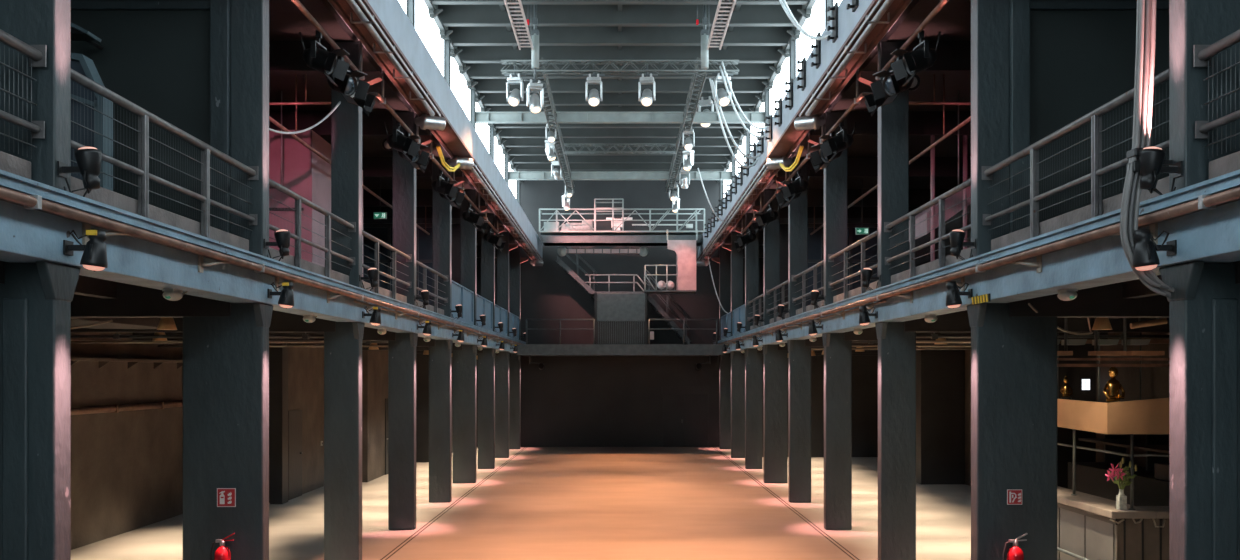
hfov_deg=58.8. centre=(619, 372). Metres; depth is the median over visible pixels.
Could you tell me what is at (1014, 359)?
column
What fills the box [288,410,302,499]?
door
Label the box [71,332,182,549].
wall
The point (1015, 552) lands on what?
fire extinguisher
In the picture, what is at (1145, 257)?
light
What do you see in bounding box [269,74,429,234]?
pipe
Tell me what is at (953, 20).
wall
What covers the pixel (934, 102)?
pipe
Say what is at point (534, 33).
tube
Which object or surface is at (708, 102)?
spotlight
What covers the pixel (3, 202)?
cable tray
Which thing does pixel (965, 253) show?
kerb
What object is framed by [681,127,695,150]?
spotlight
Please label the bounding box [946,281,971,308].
light
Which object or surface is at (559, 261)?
staircase
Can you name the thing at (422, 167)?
stage light
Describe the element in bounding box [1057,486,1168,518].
countertop
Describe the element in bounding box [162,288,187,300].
emergency light
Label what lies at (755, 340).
light
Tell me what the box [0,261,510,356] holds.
ceiling
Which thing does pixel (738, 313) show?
parapet
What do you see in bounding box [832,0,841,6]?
window
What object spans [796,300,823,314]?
kerb
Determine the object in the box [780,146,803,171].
cable loop
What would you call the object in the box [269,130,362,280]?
wall
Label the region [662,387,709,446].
double door
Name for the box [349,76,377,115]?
stage light
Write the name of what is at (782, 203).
stage light
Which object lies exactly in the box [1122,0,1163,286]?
cable
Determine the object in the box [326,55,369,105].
stage light
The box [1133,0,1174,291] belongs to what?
cable
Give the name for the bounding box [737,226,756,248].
stage light
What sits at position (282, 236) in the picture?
light
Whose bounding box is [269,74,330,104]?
pipe
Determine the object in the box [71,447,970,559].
floor
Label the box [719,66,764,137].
cable
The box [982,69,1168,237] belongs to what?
gallery railing
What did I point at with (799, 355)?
column
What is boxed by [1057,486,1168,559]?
counter
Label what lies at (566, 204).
spotlight
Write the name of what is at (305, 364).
wall
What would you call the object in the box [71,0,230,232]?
wall
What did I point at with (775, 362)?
column
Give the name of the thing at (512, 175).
girder
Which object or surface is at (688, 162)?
spotlight
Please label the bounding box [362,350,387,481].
wall
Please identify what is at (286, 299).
light
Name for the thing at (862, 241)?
gallery railing
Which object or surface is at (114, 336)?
pipe
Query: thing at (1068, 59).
wall
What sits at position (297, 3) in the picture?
pipe
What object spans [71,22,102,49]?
floodlight
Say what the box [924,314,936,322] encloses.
emergency light
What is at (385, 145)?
ceiling spotlight
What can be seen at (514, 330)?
light
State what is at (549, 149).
spotlight
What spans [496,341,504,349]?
light
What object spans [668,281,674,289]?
floodlight
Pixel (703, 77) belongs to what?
lighting truss
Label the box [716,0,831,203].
wall
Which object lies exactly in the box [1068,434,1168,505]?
wall
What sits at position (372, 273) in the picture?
light
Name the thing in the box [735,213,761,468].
column
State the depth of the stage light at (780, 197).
24.05 m
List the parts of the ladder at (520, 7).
rail, rail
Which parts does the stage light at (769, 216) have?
barn door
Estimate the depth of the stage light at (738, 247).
33.61 m
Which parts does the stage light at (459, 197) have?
barn door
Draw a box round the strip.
[972,293,989,304]
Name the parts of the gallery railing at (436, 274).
post, rail, rail, post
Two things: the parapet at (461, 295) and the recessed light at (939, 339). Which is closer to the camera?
the recessed light at (939, 339)
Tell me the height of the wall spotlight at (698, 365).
0.577 m
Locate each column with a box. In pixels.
[0,0,80,559]
[183,0,272,559]
[324,41,382,559]
[388,112,431,529]
[429,157,464,502]
[452,189,487,482]
[478,213,504,468]
[495,232,517,457]
[509,246,527,448]
[712,246,730,448]
[722,232,744,457]
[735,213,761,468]
[752,189,787,482]
[775,157,810,502]
[808,112,851,529]
[857,41,915,559]
[967,0,1056,559]
[1159,0,1239,559]
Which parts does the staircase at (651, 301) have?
handrail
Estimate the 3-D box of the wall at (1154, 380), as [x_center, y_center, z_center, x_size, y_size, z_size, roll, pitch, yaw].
[9.450,-1.100,19.800,0.300,8.200,49.600,0,0,0]
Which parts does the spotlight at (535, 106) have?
drop rod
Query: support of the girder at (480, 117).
attached to the wall at (451, 50)
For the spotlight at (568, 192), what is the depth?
40.92 m
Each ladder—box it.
[504,0,532,49]
[707,0,735,49]
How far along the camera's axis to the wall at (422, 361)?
37.00 m
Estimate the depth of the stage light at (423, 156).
19.59 m
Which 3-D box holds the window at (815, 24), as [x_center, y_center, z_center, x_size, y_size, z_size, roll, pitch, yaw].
[4.086,-6.620,23.367,0.048,2.560,4.253,0,0,0]
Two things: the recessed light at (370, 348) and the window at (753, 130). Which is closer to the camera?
the recessed light at (370, 348)
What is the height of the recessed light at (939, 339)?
0.498 m
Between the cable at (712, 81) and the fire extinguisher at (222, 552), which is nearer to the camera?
the fire extinguisher at (222, 552)
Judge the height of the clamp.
0.170 m
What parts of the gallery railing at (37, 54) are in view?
rail, rail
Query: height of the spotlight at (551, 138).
0.596 m
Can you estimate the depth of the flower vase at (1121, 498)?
15.25 m
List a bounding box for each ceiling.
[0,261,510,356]
[431,0,808,170]
[729,261,1239,356]
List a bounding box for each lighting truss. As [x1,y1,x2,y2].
[501,60,738,73]
[531,57,573,192]
[564,143,675,153]
[666,57,708,192]
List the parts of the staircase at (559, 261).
handrail, handrail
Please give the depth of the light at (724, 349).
38.87 m
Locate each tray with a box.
[0,188,362,300]
[877,188,1239,300]
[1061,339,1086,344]
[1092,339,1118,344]
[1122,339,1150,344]
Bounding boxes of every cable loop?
[436,146,459,171]
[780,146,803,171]
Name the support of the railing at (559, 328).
on the beam at (523, 349)
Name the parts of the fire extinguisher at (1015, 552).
lever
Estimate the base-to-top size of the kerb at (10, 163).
0.179 m
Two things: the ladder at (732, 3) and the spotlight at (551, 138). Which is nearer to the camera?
the ladder at (732, 3)
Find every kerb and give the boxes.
[0,151,30,178]
[71,176,248,250]
[269,247,348,283]
[362,281,406,302]
[416,300,443,314]
[770,313,787,323]
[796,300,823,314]
[833,281,877,302]
[891,247,970,283]
[991,176,1168,250]
[1209,151,1239,178]
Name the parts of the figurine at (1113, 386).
arm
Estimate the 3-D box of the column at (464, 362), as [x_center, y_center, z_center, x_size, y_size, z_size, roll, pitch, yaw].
[-4.090,-0.998,30.032,0.940,7.995,0.492,0,0,0]
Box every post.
[1071,429,1076,495]
[1128,434,1135,509]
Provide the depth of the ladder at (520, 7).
21.97 m
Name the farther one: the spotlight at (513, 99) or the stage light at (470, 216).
the stage light at (470, 216)
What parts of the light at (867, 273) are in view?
arm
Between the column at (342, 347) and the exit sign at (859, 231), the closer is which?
the column at (342, 347)
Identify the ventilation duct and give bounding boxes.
[71,318,160,328]
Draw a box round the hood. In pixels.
[71,22,101,41]
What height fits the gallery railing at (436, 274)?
0.984 m
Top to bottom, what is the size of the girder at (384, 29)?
0.985 m
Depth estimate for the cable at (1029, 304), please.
12.81 m
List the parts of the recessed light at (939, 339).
lamp shade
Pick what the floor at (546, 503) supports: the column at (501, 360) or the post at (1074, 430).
the column at (501, 360)
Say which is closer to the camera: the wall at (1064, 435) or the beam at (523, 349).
the wall at (1064, 435)
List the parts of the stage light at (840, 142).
barn door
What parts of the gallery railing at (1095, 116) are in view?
post, rail, rail, post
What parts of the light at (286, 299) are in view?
arm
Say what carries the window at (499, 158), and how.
in the wall at (451, 50)
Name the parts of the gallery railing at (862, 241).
post, rail, rail, post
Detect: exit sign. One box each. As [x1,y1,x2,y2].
[373,178,386,218]
[856,178,868,234]
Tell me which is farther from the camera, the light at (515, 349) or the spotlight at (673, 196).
the spotlight at (673, 196)
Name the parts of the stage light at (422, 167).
barn door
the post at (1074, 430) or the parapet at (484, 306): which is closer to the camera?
the post at (1074, 430)
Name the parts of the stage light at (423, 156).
barn door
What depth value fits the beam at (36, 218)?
9.60 m
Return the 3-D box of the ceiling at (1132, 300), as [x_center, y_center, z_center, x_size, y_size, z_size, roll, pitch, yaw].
[6.675,-0.950,19.800,5.250,0.659,49.600,0,0,0]
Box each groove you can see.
[380,447,524,559]
[385,447,526,559]
[713,447,854,559]
[715,447,859,559]
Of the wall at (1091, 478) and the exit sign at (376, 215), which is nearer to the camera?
the wall at (1091, 478)
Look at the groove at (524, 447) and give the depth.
23.21 m
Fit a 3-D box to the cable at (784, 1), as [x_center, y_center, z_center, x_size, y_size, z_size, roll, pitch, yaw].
[2.814,-5.564,16.858,0.044,1.207,1.456,0,0,-25]
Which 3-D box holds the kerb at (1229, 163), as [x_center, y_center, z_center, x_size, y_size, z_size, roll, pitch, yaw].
[4.140,-1.371,5.801,0.160,0.179,3.592,0,0,0]
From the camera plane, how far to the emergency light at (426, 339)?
23.38 m
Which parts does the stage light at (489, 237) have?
barn door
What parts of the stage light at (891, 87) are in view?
barn door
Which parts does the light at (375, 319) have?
arm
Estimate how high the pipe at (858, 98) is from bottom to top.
0.745 m
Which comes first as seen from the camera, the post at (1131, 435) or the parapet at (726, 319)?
the post at (1131, 435)
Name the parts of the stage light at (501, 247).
barn door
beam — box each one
[0,170,525,352]
[713,170,1239,352]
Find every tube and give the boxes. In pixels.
[527,5,538,68]
[696,5,708,68]
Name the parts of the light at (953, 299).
arm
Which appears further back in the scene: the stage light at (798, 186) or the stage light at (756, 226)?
the stage light at (756, 226)
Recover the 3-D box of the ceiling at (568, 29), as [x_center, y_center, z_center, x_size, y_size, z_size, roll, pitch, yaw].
[0.000,-8.075,19.800,8.800,0.650,50.200,0,0,0]
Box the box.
[650,331,653,339]
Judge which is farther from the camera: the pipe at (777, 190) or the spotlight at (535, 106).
the pipe at (777, 190)
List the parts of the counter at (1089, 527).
foot rail, panel, panel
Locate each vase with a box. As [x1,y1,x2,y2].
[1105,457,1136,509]
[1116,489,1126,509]
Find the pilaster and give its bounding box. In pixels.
[270,343,287,503]
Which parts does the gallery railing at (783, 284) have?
post, rail, rail, post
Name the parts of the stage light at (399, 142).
barn door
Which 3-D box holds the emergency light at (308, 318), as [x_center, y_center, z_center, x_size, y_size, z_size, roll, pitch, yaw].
[-4.120,-0.721,14.646,0.150,0.112,0.403,0,0,0]
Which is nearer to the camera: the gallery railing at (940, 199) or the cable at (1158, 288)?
the cable at (1158, 288)
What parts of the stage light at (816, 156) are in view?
barn door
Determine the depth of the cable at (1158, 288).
7.83 m
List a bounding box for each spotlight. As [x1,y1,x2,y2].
[382,138,391,150]
[504,63,525,106]
[524,68,545,113]
[529,356,543,369]
[545,137,555,160]
[546,124,555,141]
[551,159,562,179]
[562,193,569,210]
[565,182,572,196]
[583,63,604,106]
[636,64,657,106]
[669,182,678,200]
[672,190,679,212]
[679,167,689,188]
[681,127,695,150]
[683,136,693,170]
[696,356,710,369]
[698,96,713,126]
[712,64,732,106]
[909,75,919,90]
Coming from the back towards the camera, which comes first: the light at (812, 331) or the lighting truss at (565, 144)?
the lighting truss at (565, 144)
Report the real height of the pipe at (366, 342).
0.495 m
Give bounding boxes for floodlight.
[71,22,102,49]
[657,281,665,289]
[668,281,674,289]
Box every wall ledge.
[71,357,182,368]
[71,401,182,414]
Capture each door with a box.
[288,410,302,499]
[385,398,387,474]
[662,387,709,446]
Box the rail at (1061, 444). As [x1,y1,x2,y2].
[1057,443,1168,455]
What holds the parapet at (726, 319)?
on the beam at (1203, 218)
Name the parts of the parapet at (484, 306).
post, rail, rail, post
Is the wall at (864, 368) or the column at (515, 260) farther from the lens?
the column at (515, 260)
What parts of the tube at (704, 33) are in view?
motor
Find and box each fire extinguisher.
[210,533,234,559]
[1003,533,1027,559]
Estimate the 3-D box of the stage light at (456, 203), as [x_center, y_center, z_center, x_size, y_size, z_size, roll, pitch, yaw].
[-3.767,-4.008,24.774,0.550,0.585,0.344,0,0,-13]
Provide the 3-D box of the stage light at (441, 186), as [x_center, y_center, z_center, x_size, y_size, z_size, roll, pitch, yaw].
[-3.731,-3.960,23.211,0.621,0.680,0.440,0,0,7]
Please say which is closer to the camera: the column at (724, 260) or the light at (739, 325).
the light at (739, 325)
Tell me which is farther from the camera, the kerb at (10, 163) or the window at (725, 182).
the window at (725, 182)
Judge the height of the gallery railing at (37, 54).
0.984 m
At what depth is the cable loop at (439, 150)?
21.92 m
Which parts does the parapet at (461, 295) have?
post, rail, rail, post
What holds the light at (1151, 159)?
attached to the column at (1204, 303)
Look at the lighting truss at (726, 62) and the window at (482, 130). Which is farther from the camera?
the window at (482, 130)
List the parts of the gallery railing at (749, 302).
post, rail, post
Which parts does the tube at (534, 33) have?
motor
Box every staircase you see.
[556,246,597,298]
[646,269,690,343]
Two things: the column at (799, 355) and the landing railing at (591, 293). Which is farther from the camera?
the landing railing at (591, 293)
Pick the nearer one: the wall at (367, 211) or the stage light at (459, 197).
the stage light at (459, 197)
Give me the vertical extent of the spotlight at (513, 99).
0.968 m
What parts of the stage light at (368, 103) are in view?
barn door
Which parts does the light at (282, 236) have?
arm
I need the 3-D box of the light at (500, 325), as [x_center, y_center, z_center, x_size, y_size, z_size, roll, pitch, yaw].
[-3.793,-1.398,34.460,0.275,0.386,0.184,0,0,0]
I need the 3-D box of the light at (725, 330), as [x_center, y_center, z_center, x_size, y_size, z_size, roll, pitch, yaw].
[3.793,-1.398,38.913,0.275,0.386,0.184,0,0,0]
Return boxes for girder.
[328,0,542,265]
[475,112,764,123]
[508,171,731,179]
[697,0,911,265]
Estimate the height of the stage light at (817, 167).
0.585 m
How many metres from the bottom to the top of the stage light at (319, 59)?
0.680 m
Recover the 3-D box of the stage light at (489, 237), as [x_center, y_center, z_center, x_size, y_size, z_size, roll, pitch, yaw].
[-3.731,-3.960,32.117,0.621,0.680,0.440,0,0,7]
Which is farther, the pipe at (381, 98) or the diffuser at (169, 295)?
the pipe at (381, 98)
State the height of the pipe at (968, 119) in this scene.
1.180 m
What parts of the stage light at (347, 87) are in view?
barn door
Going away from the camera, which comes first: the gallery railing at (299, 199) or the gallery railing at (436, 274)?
the gallery railing at (299, 199)
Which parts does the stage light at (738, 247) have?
barn door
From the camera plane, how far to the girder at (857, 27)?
18.70 m
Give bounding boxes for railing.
[0,29,46,158]
[71,69,257,237]
[269,178,355,277]
[362,230,411,298]
[416,260,447,312]
[526,319,594,343]
[585,274,647,296]
[648,319,717,343]
[747,294,762,328]
[766,280,787,321]
[792,260,823,312]
[828,230,877,298]
[884,178,970,277]
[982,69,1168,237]
[1193,29,1239,158]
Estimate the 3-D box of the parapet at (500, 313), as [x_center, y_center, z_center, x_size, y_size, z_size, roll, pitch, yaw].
[-4.020,-1.740,36.686,0.120,0.919,4.163,0,0,0]
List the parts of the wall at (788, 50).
post, post, post, post, post, post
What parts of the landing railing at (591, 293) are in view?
handrail, landing plate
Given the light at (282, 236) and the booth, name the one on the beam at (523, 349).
the booth
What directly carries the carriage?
on the crane
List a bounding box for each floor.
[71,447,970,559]
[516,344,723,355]
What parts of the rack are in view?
rod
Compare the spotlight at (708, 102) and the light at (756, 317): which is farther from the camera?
the spotlight at (708, 102)
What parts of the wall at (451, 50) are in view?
post, post, post, post, post, post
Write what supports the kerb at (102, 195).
on the beam at (36, 218)
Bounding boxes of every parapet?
[452,280,473,324]
[477,294,492,330]
[495,304,506,335]
[509,312,518,339]
[721,312,730,339]
[733,304,744,335]
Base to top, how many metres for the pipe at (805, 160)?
0.745 m
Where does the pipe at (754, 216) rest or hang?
hanging from the girder at (857, 27)
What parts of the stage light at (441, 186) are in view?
barn door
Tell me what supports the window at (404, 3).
in the wall at (451, 50)
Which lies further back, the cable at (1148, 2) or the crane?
the crane
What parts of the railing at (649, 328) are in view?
post, rail, rail, post, post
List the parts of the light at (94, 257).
arm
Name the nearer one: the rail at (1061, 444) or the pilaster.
the rail at (1061, 444)
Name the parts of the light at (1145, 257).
arm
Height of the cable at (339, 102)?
0.990 m
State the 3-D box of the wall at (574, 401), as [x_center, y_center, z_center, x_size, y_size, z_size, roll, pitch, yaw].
[0.000,-3.000,44.750,19.200,12.000,0.300,0,0,0]
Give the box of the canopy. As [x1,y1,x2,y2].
[1057,332,1168,433]
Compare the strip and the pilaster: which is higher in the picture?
the strip
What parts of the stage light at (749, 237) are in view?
barn door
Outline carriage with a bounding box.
[557,245,647,255]
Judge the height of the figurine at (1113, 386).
0.880 m
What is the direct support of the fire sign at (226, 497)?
attached to the column at (226, 359)
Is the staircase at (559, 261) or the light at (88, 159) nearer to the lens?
the light at (88, 159)
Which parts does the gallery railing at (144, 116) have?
post, rail, rail, post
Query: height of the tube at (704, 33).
1.580 m
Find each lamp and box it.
[1092,318,1111,329]
[1130,318,1166,328]
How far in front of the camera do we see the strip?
11.78 m
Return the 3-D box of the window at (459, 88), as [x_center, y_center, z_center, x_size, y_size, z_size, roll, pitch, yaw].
[-4.086,-6.620,27.820,0.048,2.560,4.253,0,0,0]
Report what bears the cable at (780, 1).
attached to the girder at (857, 27)
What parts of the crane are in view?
rail post, rail post, handrail, rail post, cab railing, rail post, cab panel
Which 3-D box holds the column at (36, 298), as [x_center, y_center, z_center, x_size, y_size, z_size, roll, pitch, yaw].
[-4.065,-0.998,7.767,0.890,7.995,0.492,0,0,0]
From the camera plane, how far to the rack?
13.98 m
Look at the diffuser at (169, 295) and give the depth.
10.05 m
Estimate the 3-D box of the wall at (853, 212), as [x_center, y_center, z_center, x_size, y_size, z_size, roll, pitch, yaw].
[6.875,-3.140,31.575,4.850,3.720,0.150,0,0,0]
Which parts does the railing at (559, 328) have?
rail, post, rail, post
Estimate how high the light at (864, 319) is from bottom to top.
0.303 m
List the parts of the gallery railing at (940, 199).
post, rail, rail, post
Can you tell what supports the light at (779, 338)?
attached to the beam at (1203, 218)
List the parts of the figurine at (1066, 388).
arm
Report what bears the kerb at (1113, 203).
on the beam at (1203, 218)
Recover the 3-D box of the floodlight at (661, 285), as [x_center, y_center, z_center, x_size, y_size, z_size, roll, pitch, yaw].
[1.569,-3.300,41.765,0.380,0.397,0.270,0,0,0]
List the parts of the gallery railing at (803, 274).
post, rail, rail, post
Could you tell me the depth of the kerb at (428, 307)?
23.50 m
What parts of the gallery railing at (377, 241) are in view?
post, rail, rail, post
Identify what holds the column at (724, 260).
on the floor at (546, 503)
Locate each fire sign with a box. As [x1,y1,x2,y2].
[217,488,235,506]
[1007,489,1021,504]
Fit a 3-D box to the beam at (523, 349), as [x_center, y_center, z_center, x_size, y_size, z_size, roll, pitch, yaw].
[0.000,-0.865,42.775,7.760,0.410,3.650,0,0,0]
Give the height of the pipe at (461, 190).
0.745 m
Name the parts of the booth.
panel, panel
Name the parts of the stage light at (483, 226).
barn door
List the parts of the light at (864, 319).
arm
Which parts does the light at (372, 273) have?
arm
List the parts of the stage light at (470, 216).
barn door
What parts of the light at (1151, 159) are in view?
arm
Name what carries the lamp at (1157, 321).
hanging from the ceiling at (1132, 300)
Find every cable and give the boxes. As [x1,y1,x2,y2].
[269,101,340,133]
[697,168,727,221]
[707,254,727,312]
[709,78,757,167]
[711,80,759,158]
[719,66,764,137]
[721,62,765,128]
[779,0,826,36]
[782,0,831,39]
[1028,303,1092,334]
[1120,0,1167,295]
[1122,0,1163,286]
[1127,0,1170,297]
[1128,0,1171,289]
[1133,0,1170,294]
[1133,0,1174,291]
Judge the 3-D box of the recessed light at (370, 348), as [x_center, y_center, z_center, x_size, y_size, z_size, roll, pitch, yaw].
[-5.450,-0.769,24.341,0.230,0.498,0.226,0,0,0]
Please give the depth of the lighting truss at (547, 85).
30.77 m
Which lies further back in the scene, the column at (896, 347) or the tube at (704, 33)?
the tube at (704, 33)
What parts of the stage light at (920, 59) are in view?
barn door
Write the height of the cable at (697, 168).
1.479 m
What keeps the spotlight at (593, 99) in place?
hanging from the lighting truss at (726, 62)
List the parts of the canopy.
hanger rod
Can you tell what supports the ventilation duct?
hanging from the ceiling at (93, 297)
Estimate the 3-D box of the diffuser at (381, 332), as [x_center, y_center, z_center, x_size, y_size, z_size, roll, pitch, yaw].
[-4.120,-0.715,19.038,0.150,0.100,0.280,0,0,0]
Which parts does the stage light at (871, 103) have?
barn door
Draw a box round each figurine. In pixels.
[1060,375,1072,399]
[1103,363,1124,402]
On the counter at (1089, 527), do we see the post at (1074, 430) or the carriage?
the post at (1074, 430)
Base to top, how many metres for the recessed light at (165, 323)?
0.498 m
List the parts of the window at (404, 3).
pane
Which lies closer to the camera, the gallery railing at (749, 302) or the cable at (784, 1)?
the cable at (784, 1)
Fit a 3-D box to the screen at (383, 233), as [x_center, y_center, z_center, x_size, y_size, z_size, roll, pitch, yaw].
[-6.500,-2.840,31.349,4.000,3.120,0.298,0,0,0]
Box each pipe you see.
[71,332,323,342]
[158,341,387,346]
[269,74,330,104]
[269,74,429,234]
[281,91,281,184]
[291,0,364,79]
[376,68,419,143]
[427,131,455,184]
[460,172,480,211]
[484,201,498,233]
[741,201,755,233]
[759,172,779,211]
[784,131,812,184]
[810,74,970,234]
[811,348,970,349]
[820,68,863,143]
[852,341,970,346]
[875,0,948,79]
[909,74,970,104]
[916,332,1168,342]
[958,91,958,184]
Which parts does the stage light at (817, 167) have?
barn door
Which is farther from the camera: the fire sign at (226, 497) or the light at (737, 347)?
the light at (737, 347)
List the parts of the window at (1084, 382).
pane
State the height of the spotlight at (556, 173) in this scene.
0.735 m
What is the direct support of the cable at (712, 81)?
attached to the girder at (857, 27)
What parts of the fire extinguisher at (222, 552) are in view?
lever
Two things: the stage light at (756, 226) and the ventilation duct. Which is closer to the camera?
the ventilation duct
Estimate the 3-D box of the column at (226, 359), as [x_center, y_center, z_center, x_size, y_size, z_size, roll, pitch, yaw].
[-4.220,-0.998,12.220,1.200,7.995,0.492,0,0,0]
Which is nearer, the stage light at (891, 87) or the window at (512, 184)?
the stage light at (891, 87)
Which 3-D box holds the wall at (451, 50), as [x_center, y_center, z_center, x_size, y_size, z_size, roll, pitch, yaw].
[-4.070,-7.100,20.250,0.580,3.800,50.500,0,0,0]
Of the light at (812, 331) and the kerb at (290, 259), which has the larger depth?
the light at (812, 331)
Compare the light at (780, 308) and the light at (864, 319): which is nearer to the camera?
the light at (864, 319)
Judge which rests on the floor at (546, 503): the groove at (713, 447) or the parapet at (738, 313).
the groove at (713, 447)
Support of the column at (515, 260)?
on the floor at (546, 503)
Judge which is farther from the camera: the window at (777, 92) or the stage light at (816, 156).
the window at (777, 92)
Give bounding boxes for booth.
[595,292,646,343]
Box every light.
[57,147,101,196]
[63,228,107,271]
[152,332,166,340]
[157,318,176,329]
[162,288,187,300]
[264,229,290,260]
[268,281,293,308]
[299,30,349,85]
[303,314,316,322]
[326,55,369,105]
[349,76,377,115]
[359,268,378,290]
[362,306,380,325]
[369,343,378,349]
[377,328,386,334]
[384,121,419,161]
[397,131,429,169]
[409,140,430,172]
[415,290,428,307]
[417,320,431,335]
[423,337,430,341]
[429,169,458,201]
[438,176,464,207]
[450,305,462,318]
[452,184,463,207]
[452,329,463,341]
[460,202,484,228]
[472,211,488,233]
[476,315,485,326]
[477,336,487,346]
[483,226,502,248]
[492,233,505,251]
[494,322,502,332]
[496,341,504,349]
[509,328,516,336]
[510,344,517,352]
[722,344,729,352]
[723,328,730,336]
[734,233,747,251]
[735,341,743,349]
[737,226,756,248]
[737,322,745,332]
[751,211,767,233]
[752,336,762,346]
[754,315,763,326]
[755,202,779,228]
[775,176,801,207]
[776,184,787,207]
[776,329,787,341]
[777,305,789,318]
[781,169,810,201]
[808,320,822,335]
[809,140,830,172]
[809,337,816,341]
[810,131,842,169]
[811,290,824,307]
[820,121,855,161]
[854,328,862,334]
[859,306,877,325]
[861,268,880,289]
[862,76,890,115]
[870,55,913,105]
[890,30,940,85]
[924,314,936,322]
[934,332,946,343]
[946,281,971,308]
[949,229,975,259]
[1057,288,1077,300]
[1132,228,1176,271]
[1138,147,1182,194]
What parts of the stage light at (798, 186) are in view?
barn door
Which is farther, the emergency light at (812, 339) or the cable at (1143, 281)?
the emergency light at (812, 339)
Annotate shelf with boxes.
[1078,438,1168,453]
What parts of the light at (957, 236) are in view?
arm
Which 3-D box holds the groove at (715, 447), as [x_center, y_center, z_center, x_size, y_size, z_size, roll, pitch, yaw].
[3.835,2.998,25.290,0.026,0.004,38.580,0,0,0]
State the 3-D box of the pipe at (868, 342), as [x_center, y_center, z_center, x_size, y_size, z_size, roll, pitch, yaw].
[6.890,-0.767,21.990,4.780,0.495,0.260,0,0,0]
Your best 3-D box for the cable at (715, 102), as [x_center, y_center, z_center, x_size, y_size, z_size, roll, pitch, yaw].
[2.611,-5.584,24.699,1.410,1.930,0.046,0,0,-26]
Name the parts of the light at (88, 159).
arm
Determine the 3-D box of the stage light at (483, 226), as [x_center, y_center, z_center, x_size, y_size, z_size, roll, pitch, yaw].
[-3.767,-4.008,29.227,0.550,0.585,0.344,0,0,-13]
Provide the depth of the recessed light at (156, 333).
17.61 m
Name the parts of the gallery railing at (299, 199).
post, rail, rail, post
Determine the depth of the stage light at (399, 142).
18.67 m
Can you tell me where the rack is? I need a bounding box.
[1057,318,1168,366]
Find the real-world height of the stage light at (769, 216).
0.680 m
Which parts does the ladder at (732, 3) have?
rail, rail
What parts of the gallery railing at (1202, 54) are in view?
rail, rail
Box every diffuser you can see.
[163,291,182,300]
[377,330,385,334]
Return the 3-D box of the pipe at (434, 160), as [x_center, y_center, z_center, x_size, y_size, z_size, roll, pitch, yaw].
[-3.750,-4.628,23.217,0.090,0.745,3.453,0,0,0]
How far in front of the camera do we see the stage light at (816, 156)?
19.59 m
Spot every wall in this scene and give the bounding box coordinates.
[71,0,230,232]
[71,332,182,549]
[269,0,520,257]
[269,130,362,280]
[269,343,323,502]
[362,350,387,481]
[363,207,459,283]
[408,0,523,203]
[416,353,428,461]
[477,180,762,446]
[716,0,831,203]
[719,0,970,257]
[762,356,877,456]
[780,207,938,313]
[916,347,964,483]
[945,204,1168,485]
[1009,0,1168,232]
[1057,344,1095,488]
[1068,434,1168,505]
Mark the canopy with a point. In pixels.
(1148, 416)
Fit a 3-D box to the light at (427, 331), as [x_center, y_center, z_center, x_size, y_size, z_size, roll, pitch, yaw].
[-3.751,-0.864,21.101,0.275,0.303,0.185,0,0,0]
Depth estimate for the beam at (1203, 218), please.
9.76 m
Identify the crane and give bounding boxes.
[539,198,704,293]
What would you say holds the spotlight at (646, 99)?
hanging from the lighting truss at (726, 62)
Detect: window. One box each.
[398,0,407,15]
[415,0,444,77]
[451,57,470,121]
[476,103,489,153]
[494,136,504,178]
[508,163,516,198]
[723,163,731,196]
[735,136,745,175]
[750,103,763,153]
[769,57,788,116]
[795,0,824,77]
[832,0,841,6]
[1080,378,1089,390]
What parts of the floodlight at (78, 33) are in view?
arm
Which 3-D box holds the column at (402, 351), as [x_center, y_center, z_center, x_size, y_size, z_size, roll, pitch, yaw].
[-4.025,-0.998,21.126,0.810,7.995,0.492,0,0,0]
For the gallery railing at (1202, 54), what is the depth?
7.42 m
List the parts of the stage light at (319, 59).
barn door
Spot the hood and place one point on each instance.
(78, 33)
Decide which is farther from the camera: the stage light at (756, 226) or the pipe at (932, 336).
the stage light at (756, 226)
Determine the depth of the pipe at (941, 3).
14.04 m
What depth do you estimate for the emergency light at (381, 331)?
18.93 m
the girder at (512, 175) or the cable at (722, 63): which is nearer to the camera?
the cable at (722, 63)
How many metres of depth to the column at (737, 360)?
38.82 m
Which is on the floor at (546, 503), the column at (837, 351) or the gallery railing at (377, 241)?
the column at (837, 351)
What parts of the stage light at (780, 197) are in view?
barn door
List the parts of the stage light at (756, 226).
barn door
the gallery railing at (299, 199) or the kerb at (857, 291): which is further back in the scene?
the kerb at (857, 291)
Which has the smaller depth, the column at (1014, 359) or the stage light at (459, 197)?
the column at (1014, 359)
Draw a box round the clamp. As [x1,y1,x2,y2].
[1126,148,1171,173]
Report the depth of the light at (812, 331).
21.05 m
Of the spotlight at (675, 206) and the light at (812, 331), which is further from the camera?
the spotlight at (675, 206)
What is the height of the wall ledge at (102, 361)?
0.180 m
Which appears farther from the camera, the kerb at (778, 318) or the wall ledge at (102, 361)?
the kerb at (778, 318)

